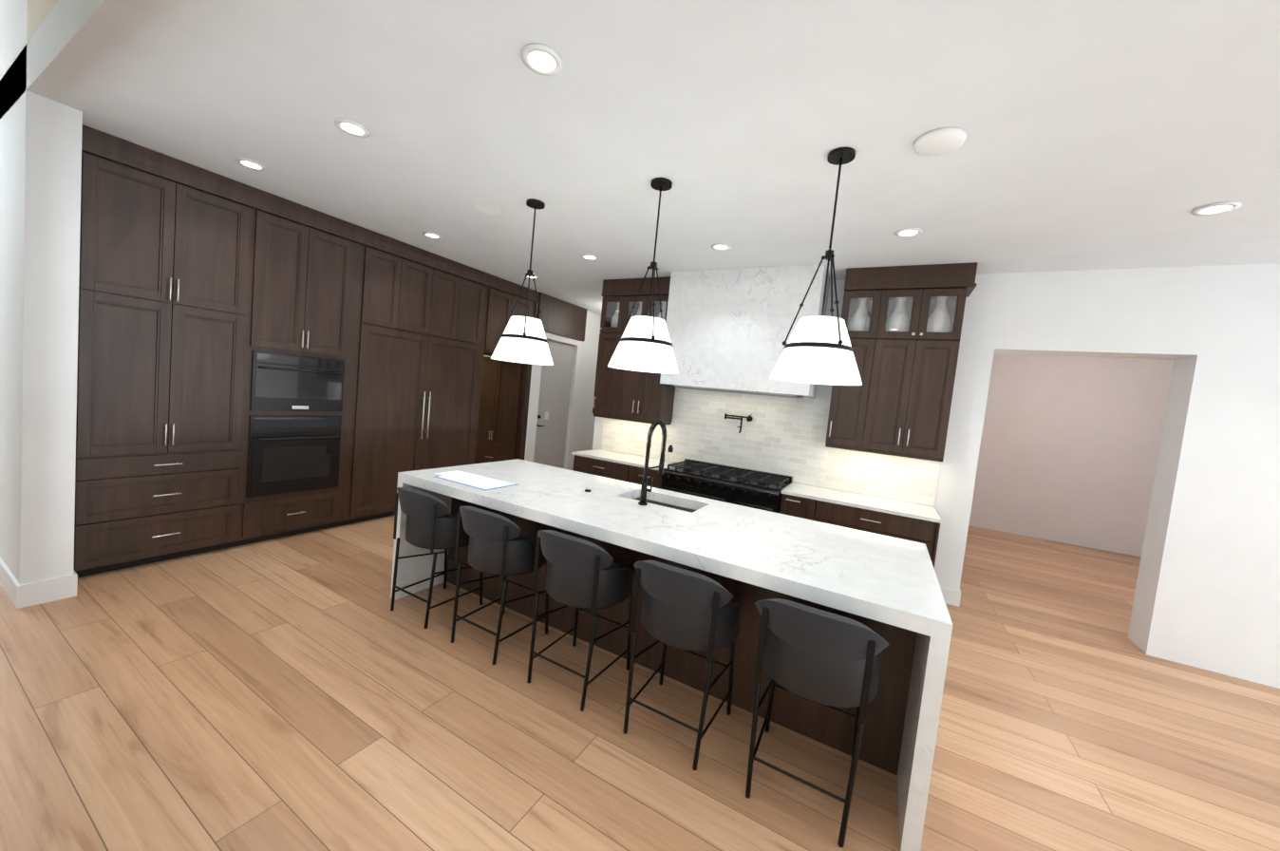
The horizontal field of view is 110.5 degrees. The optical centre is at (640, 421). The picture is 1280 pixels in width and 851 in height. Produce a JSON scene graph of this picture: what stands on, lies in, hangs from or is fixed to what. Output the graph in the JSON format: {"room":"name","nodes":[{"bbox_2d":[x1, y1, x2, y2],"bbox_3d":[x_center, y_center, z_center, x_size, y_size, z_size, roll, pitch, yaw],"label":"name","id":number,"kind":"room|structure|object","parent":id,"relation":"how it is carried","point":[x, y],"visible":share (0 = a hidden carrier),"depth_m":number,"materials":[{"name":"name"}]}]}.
{"room":"kitchen","nodes":[
{"label":"kitchen","id":0,"kind":"room"},
{"bbox_2d":[0,0,82,584],"bbox_3d":[-1.574,-1.927,1.582,15.700,6.600,0.200,7,4,28],"label":"wall","id":1,"kind":"structure","parent":0,"point":[40,174],"depth_m":2.67,"materials":[{"name":"paint"}]},
{"bbox_2d":[0,557,23,608],"bbox_3d":[-6.252,0.717,4.042,5.805,0.140,0.015,7,4,28],"label":"baseboard","id":2,"kind":"structure","parent":1,"relation":"attached to","point":[13,590],"depth_m":2.73,"materials":[{"name":"white"}]},
{"bbox_2d":[524,304,601,470],"bbox_3d":[-1.166,-0.451,7.738,0.180,3.000,2.330,7,4,28],"label":"wall","id":3,"kind":"structure","parent":0,"point":[584,428],"depth_m":7.84,"materials":[{"name":"paint"}]},
{"bbox_2d":[524,331,582,470],"bbox_3d":[-1.400,-0.164,7.193,0.018,2.450,1.135,7,4,28],"label":"door frame","id":4,"kind":"structure","parent":3,"relation":"attached to","point":[533,412],"depth_m":6.84,"materials":[{"name":"white"}]},
{"bbox_2d":[533,339,574,468],"bbox_3d":[-1.425,-0.125,7.255,0.104,2.348,0.842,7,4,28],"label":"hall door","id":5,"kind":"structure","parent":3,"relation":"in","point":[554,400],"depth_m":7.29,"materials":[{"name":"grey paint"}]},
{"bbox_2d":[545,412,548,419],"bbox_3d":[-1.483,-0.099,7.065,0.007,0.120,0.080,7,4,28],"label":"switch plate","id":6,"kind":"object","parent":5,"relation":"attached to","point":[546,415],"visible":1,"depth_m":7.05,"materials":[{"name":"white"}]},
{"bbox_2d":[536,292,587,340],"bbox_3d":[-1.230,-1.654,7.111,0.048,0.543,1.175,7,4,28],"label":"upper cabinet","id":7,"kind":"object","parent":3,"relation":"attached to","point":[563,318],"visible":0.79,"depth_m":7.05,"materials":[{"name":"brown wood"}]},
{"bbox_2d":[0,515,1279,850],"bbox_3d":[-2.629,1.263,3.040,18.200,0.120,15.900,7,4,28],"label":"floor","id":8,"kind":"structure","parent":0,"point":[311,690],"depth_m":2.15,"materials":[{"name":"brown wood"}]},
{"bbox_2d":[73,124,259,577],"bbox_3d":[-3.745,-0.439,3.429,0.611,2.998,0.915,7,4,28],"label":"tall cabinet","id":9,"kind":"object","parent":8,"relation":"on","point":[167,276],"depth_m":3.24,"materials":[{"name":"brown wood"}]},
{"bbox_2d":[244,188,365,544],"bbox_3d":[-3.323,-0.445,4.198,0.611,2.998,0.838,7,4,28],"label":"tall cabinet","id":10,"kind":"object","parent":8,"relation":"on","point":[255,365],"depth_m":4.03,"materials":[{"name":"brown wood"}]},
{"bbox_2d":[346,228,441,524],"bbox_3d":[-2.912,-0.450,4.949,0.611,2.998,0.874,7,4,28],"label":"tall cabinet","id":11,"kind":"object","parent":8,"relation":"on","point":[402,281],"depth_m":4.78,"materials":[{"name":"brown wood"}]},
{"bbox_2d":[390,487,482,628],"bbox_3d":[-1.410,0.873,3.099,0.504,0.886,0.538,7,4,28],"label":"stool","id":12,"kind":"object","parent":8,"relation":"on","point":[431,523],"visible":0.85,"depth_m":2.90,"materials":[{"name":"grey fabric"}]},
{"bbox_2d":[426,256,490,469],"bbox_3d":[-2.561,-0.455,5.590,0.611,2.998,0.857,7,4,28],"label":"tall cabinet","id":13,"kind":"object","parent":8,"relation":"on","point":[465,295],"depth_m":5.51,"materials":[{"name":"brown wood"}]},
{"bbox_2d":[451,506,548,664],"bbox_3d":[-0.869,0.944,2.804,0.504,0.886,0.538,7,4,28],"label":"stool","id":14,"kind":"object","parent":8,"relation":"on","point":[500,546],"visible":0.85,"depth_m":2.60,"materials":[{"name":"grey fabric"}]},
{"bbox_2d":[483,274,539,460],"bbox_3d":[-2.125,-0.461,6.386,0.611,2.998,0.958,7,4,28],"label":"tall cabinet","id":15,"kind":"object","parent":8,"relation":"on","point":[504,293],"depth_m":6.17,"materials":[{"name":"brown wood"}]},
{"bbox_2d":[527,529,633,711],"bbox_3d":[-0.320,1.016,2.503,0.504,0.886,0.538,7,4,28],"label":"stool","id":16,"kind":"object","parent":8,"relation":"on","point":[581,574],"visible":1,"depth_m":2.31,"materials":[{"name":"grey fabric"}]},
{"bbox_2d":[572,454,662,489],"bbox_3d":[-0.176,0.879,5.370,1.228,0.836,0.646,7,4,28],"label":"base cabinet","id":17,"kind":"object","parent":8,"relation":"on","point":[611,470],"visible":0.23,"depth_m":5.10,"materials":[{"name":"brown wood"}]},
{"bbox_2d":[571,449,678,470],"bbox_3d":[-0.136,0.447,5.361,1.248,0.028,0.618,7,4,28],"label":"countertop","id":18,"kind":"structure","parent":17,"relation":"on","point":[620,458],"depth_m":5.30,"materials":[{"name":"white stone"}]},
{"bbox_2d":[666,445,673,463],"bbox_3d":[0.355,0.378,5.263,0.062,0.214,0.062,7,4,28],"label":"pepper mill","id":19,"kind":"object","parent":18,"relation":"on","point":[669,454],"visible":1,"depth_m":5.24,"materials":[{"name":"beige"}]},
{"bbox_2d":[622,560,741,770],"bbox_3d":[0.220,1.087,2.208,0.504,0.886,0.538,7,4,28],"label":"stool","id":20,"kind":"object","parent":8,"relation":"on","point":[689,611],"visible":1,"depth_m":2.01,"materials":[{"name":"grey fabric"}]},
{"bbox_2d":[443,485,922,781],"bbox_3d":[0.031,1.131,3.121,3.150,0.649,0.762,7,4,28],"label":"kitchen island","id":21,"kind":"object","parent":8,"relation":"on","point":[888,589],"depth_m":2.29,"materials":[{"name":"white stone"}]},
{"bbox_2d":[433,470,517,490],"bbox_3d":[-1.191,0.407,3.157,0.600,0.004,0.300,7,4,28],"label":"papers","id":22,"kind":"object","parent":21,"relation":"on","point":[478,480],"visible":1,"depth_m":3.13,"materials":[{"name":"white paper"}]},
{"bbox_2d":[638,419,666,505],"bbox_3d":[0.111,0.263,2.996,0.090,0.562,0.280,7,4,28],"label":"faucet","id":23,"kind":"object","parent":21,"relation":"on","point":[645,489],"visible":1,"depth_m":2.91,"materials":[{"name":"black metal"}]},
{"bbox_2d":[660,458,792,513],"bbox_3d":[0.878,0.974,4.737,1.226,0.930,0.714,7,4,28],"label":"range","id":24,"kind":"object","parent":8,"relation":"on","point":[757,489],"visible":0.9,"depth_m":4.51,"materials":[{"name":"black metal"}]},
{"bbox_2d":[779,493,806,518],"bbox_3d":[1.582,1.109,4.429,0.318,0.836,0.610,7,4,28],"label":"base cabinet","id":25,"kind":"object","parent":8,"relation":"on","point":[790,505],"depth_m":4.17,"materials":[{"name":"brown wood"}]},
{"bbox_2d":[745,598,888,847],"bbox_3d":[0.743,1.155,1.922,0.504,0.886,0.538,7,4,28],"label":"stool","id":26,"kind":"object","parent":8,"relation":"on","point":[831,660],"visible":1,"depth_m":1.72,"materials":[{"name":"grey fabric"}]},
{"bbox_2d":[806,498,940,568],"bbox_3d":[2.109,1.178,4.141,1.005,0.836,0.610,7,4,28],"label":"base cabinet","id":27,"kind":"object","parent":8,"relation":"on","point":[917,530],"depth_m":3.83,"materials":[{"name":"brown wood"}]},
{"bbox_2d":[781,482,941,523],"bbox_3d":[2.037,0.732,4.173,1.268,0.028,0.618,7,4,28],"label":"countertop","id":28,"kind":"structure","parent":27,"relation":"on","point":[883,505],"depth_m":4.07,"materials":[{"name":"white stone"}]},
{"bbox_2d":[0,0,1279,315],"bbox_3d":[1.565,-1.639,4.768,13.200,0.250,8.800,7,4,28],"label":"ceiling","id":29,"kind":"structure","parent":0,"point":[1119,133],"depth_m":2.22,"materials":[{"name":"paint"}]},
{"bbox_2d":[234,157,266,170],"bbox_3d":[-2.766,-1.831,3.159,0.176,0.010,0.176,7,4,28],"label":"recessed light","id":30,"kind":"object","parent":29,"relation":"in","point":[250,163],"visible":1,"depth_m":3.15,"materials":[{"name":"white"}]},
{"bbox_2d":[334,117,370,137],"bbox_3d":[-1.650,-1.685,2.549,0.176,0.010,0.176,7,4,28],"label":"recessed light","id":31,"kind":"object","parent":29,"relation":"in","point":[351,127],"visible":1,"depth_m":2.54,"materials":[{"name":"white"}]},
{"bbox_2d":[422,231,441,239],"bbox_3d":[-2.045,-1.835,4.372,0.176,0.010,0.176,7,4,28],"label":"recessed light","id":32,"kind":"object","parent":29,"relation":"in","point":[432,235],"visible":0.96,"depth_m":4.36,"materials":[{"name":"white"}]},
{"bbox_2d":[473,203,500,214],"bbox_3d":[-1.226,-1.709,3.571,0.200,0.005,0.200,7,4,28],"label":"ceiling vent","id":33,"kind":"object","parent":29,"relation":"in","point":[486,209],"visible":1,"depth_m":3.56,"materials":[{"name":"white"}]},
{"bbox_2d":[490,198,553,365],"bbox_3d":[-0.846,-1.060,3.390,0.470,1.199,0.470,7,4,28],"label":"pendant light","id":34,"kind":"object","parent":29,"relation":"hanging from","point":[523,340],"visible":1,"depth_m":3.29,"materials":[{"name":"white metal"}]},
{"bbox_2d":[520,43,563,75],"bbox_3d":[-0.413,-1.523,1.872,0.176,0.010,0.176,7,4,28],"label":"recessed light","id":35,"kind":"object","parent":29,"relation":"in","point":[541,59],"visible":1,"depth_m":1.86,"materials":[{"name":"white"}]},
{"bbox_2d":[581,253,598,260],"bbox_3d":[-0.518,-1.698,4.574,0.176,0.010,0.176,7,4,28],"label":"recessed light","id":36,"kind":"object","parent":29,"relation":"in","point":[589,256],"visible":0.98,"depth_m":4.56,"materials":[{"name":"white"}]},
{"bbox_2d":[607,177,678,374],"bbox_3d":[0.080,-0.938,2.884,0.470,1.199,0.470,7,4,28],"label":"pendant light","id":37,"kind":"object","parent":29,"relation":"hanging from","point":[645,344],"visible":1,"depth_m":2.78,"materials":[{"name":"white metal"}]},
{"bbox_2d":[711,243,731,250],"bbox_3d":[0.711,-1.537,3.902,0.176,0.010,0.176,7,4,28],"label":"recessed light","id":38,"kind":"object","parent":29,"relation":"in","point":[721,246],"visible":1,"depth_m":3.89,"materials":[{"name":"white"}]},
{"bbox_2d":[769,147,862,385],"bbox_3d":[1.005,-0.817,2.378,0.470,1.199,0.470,7,4,28],"label":"pendant light","id":39,"kind":"object","parent":29,"relation":"hanging from","point":[818,349],"visible":1,"depth_m":2.28,"materials":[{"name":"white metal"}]},
{"bbox_2d":[894,226,922,237],"bbox_3d":[1.948,-1.375,3.225,0.176,0.010,0.176,7,4,28],"label":"recessed light","id":40,"kind":"object","parent":29,"relation":"in","point":[908,232],"visible":0.98,"depth_m":3.22,"materials":[{"name":"white"}]},
{"bbox_2d":[913,127,967,156],"bbox_3d":[1.450,-1.349,2.153,0.220,0.029,0.220,7,4,28],"label":"smoke detector","id":41,"kind":"object","parent":29,"relation":"attached to","point":[939,141],"visible":0.98,"depth_m":2.12,"materials":[{"name":"white plastic"}]},
{"bbox_2d":[1191,201,1242,215],"bbox_3d":[3.256,-1.204,2.510,0.176,0.010,0.176,7,4,28],"label":"recessed light","id":42,"kind":"object","parent":29,"relation":"in","point":[1216,208],"visible":1,"depth_m":2.50,"materials":[{"name":"white"}]},
{"bbox_2d":[592,263,1279,688],"bbox_3d":[3.362,0.221,3.969,8.880,3.000,0.300,7,4,28],"label":"wall","id":43,"kind":"structure","parent":0,"point":[1208,590],"depth_m":3.37,"materials":[{"name":"paint"}]},
{"bbox_2d":[592,276,675,424],"bbox_3d":[-0.038,-0.859,5.436,0.948,1.688,0.376,7,4,28],"label":"upper cabinet","id":44,"kind":"object","parent":43,"relation":"attached to","point":[634,396],"visible":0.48,"depth_m":5.35,"materials":[{"name":"brown wood"}]},
{"bbox_2d":[610,301,620,327],"bbox_3d":[-0.263,-1.319,5.577,0.200,0.390,0.200,7,4,28],"label":"vase","id":45,"kind":"object","parent":44,"relation":"in","point":[614,320],"depth_m":5.51,"materials":[{"name":"white ceramic"}]},
{"bbox_2d":[634,301,642,316],"bbox_3d":[0.013,-1.283,5.427,0.200,0.390,0.200,7,4,28],"label":"vase","id":46,"kind":"object","parent":44,"relation":"in","point":[638,311],"depth_m":5.38,"materials":[{"name":"white ceramic"}]},
{"bbox_2d":[657,301,666,319],"bbox_3d":[0.288,-1.247,5.276,0.200,0.390,0.200,7,4,28],"label":"vase","id":47,"kind":"object","parent":44,"relation":"in","point":[664,309],"depth_m":5.23,"materials":[{"name":"white ceramic"}]},
{"bbox_2d":[659,263,829,397],"bbox_3d":[1.085,-0.932,4.732,1.560,1.238,0.528,7,4,28],"label":"range hood","id":48,"kind":"object","parent":43,"relation":"attached to","point":[728,329],"visible":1,"depth_m":4.49,"materials":[{"name":"white stone"}]},
{"bbox_2d":[600,386,941,507],"bbox_3d":[1.151,0.121,4.999,3.762,0.910,0.012,7,4,28],"label":"tile backsplash","id":49,"kind":"structure","parent":43,"relation":"attached to","point":[786,436],"depth_m":4.83,"materials":[{"name":"white tile"}]},
{"bbox_2d":[724,413,752,432],"bbox_3d":[1.080,0.006,4.949,0.305,0.221,0.144,7,4,28],"label":"pot filler","id":50,"kind":"object","parent":49,"relation":"attached to","point":[749,418],"visible":1,"depth_m":4.92,"materials":[{"name":"black metal"}]},
{"bbox_2d":[825,262,977,462],"bbox_3d":[2.372,-0.543,4.118,1.007,1.688,0.376,7,4,28],"label":"upper cabinet","id":51,"kind":"object","parent":43,"relation":"attached to","point":[897,402],"visible":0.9,"depth_m":3.98,"materials":[{"name":"brown wood"}]},
{"bbox_2d":[847,297,870,331],"bbox_3d":[2.122,-1.006,4.273,0.200,0.390,0.200,7,4,28],"label":"vase","id":52,"kind":"object","parent":51,"relation":"in","point":[862,316],"depth_m":4.21,"materials":[{"name":"white ceramic"}]},
{"bbox_2d":[884,297,909,331],"bbox_3d":[2.400,-0.970,4.122,0.200,0.390,0.200,7,4,28],"label":"vase","id":53,"kind":"object","parent":51,"relation":"in","point":[894,315],"depth_m":4.07,"materials":[{"name":"white ceramic"}]},
{"bbox_2d":[925,296,951,332],"bbox_3d":[2.677,-0.934,3.970,0.200,0.390,0.200,7,4,28],"label":"vase","id":54,"kind":"object","parent":51,"relation":"in","point":[943,312],"depth_m":3.91,"materials":[{"name":"white ceramic"}]},
{"bbox_2d":[940,585,958,605],"bbox_3d":[2.767,1.593,4.126,0.283,0.140,0.015,7,4,28],"label":"baseboard","id":55,"kind":"structure","parent":43,"relation":"attached to","point":[950,595],"depth_m":4.07,"materials":[{"name":"white"}]},
{"bbox_2d":[956,588,961,606],"bbox_3d":[2.982,1.611,4.179,0.015,0.140,0.315,7,4,28],"label":"baseboard","id":56,"kind":"structure","parent":43,"relation":"attached to","point":[959,592],"depth_m":4.04,"materials":[{"name":"white"}]},
{"bbox_2d":[968,353,1174,557],"bbox_3d":[6.916,0.398,6.755,5.300,3.000,0.200,7,4,28],"label":"wall","id":57,"kind":"structure","parent":0,"point":[1069,449],"depth_m":6.80,"materials":[{"name":"paint"}]},
{"bbox_3d":[-3.456,-0.646,7.269,2.290,3.000,2.150,7,4,28],"label":"wall","id":58,"kind":"structure","parent":0,"visible":0},
{"bbox_2d":[474,356,522,463],"bbox_3d":[-2.218,0.013,6.706,0.800,1.975,0.088,7,4,19],"label":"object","id":59,"kind":"structure","parent":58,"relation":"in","point":[498,409],"depth_m":6.67,"materials":[{"name":"brown wood"}]}
]}

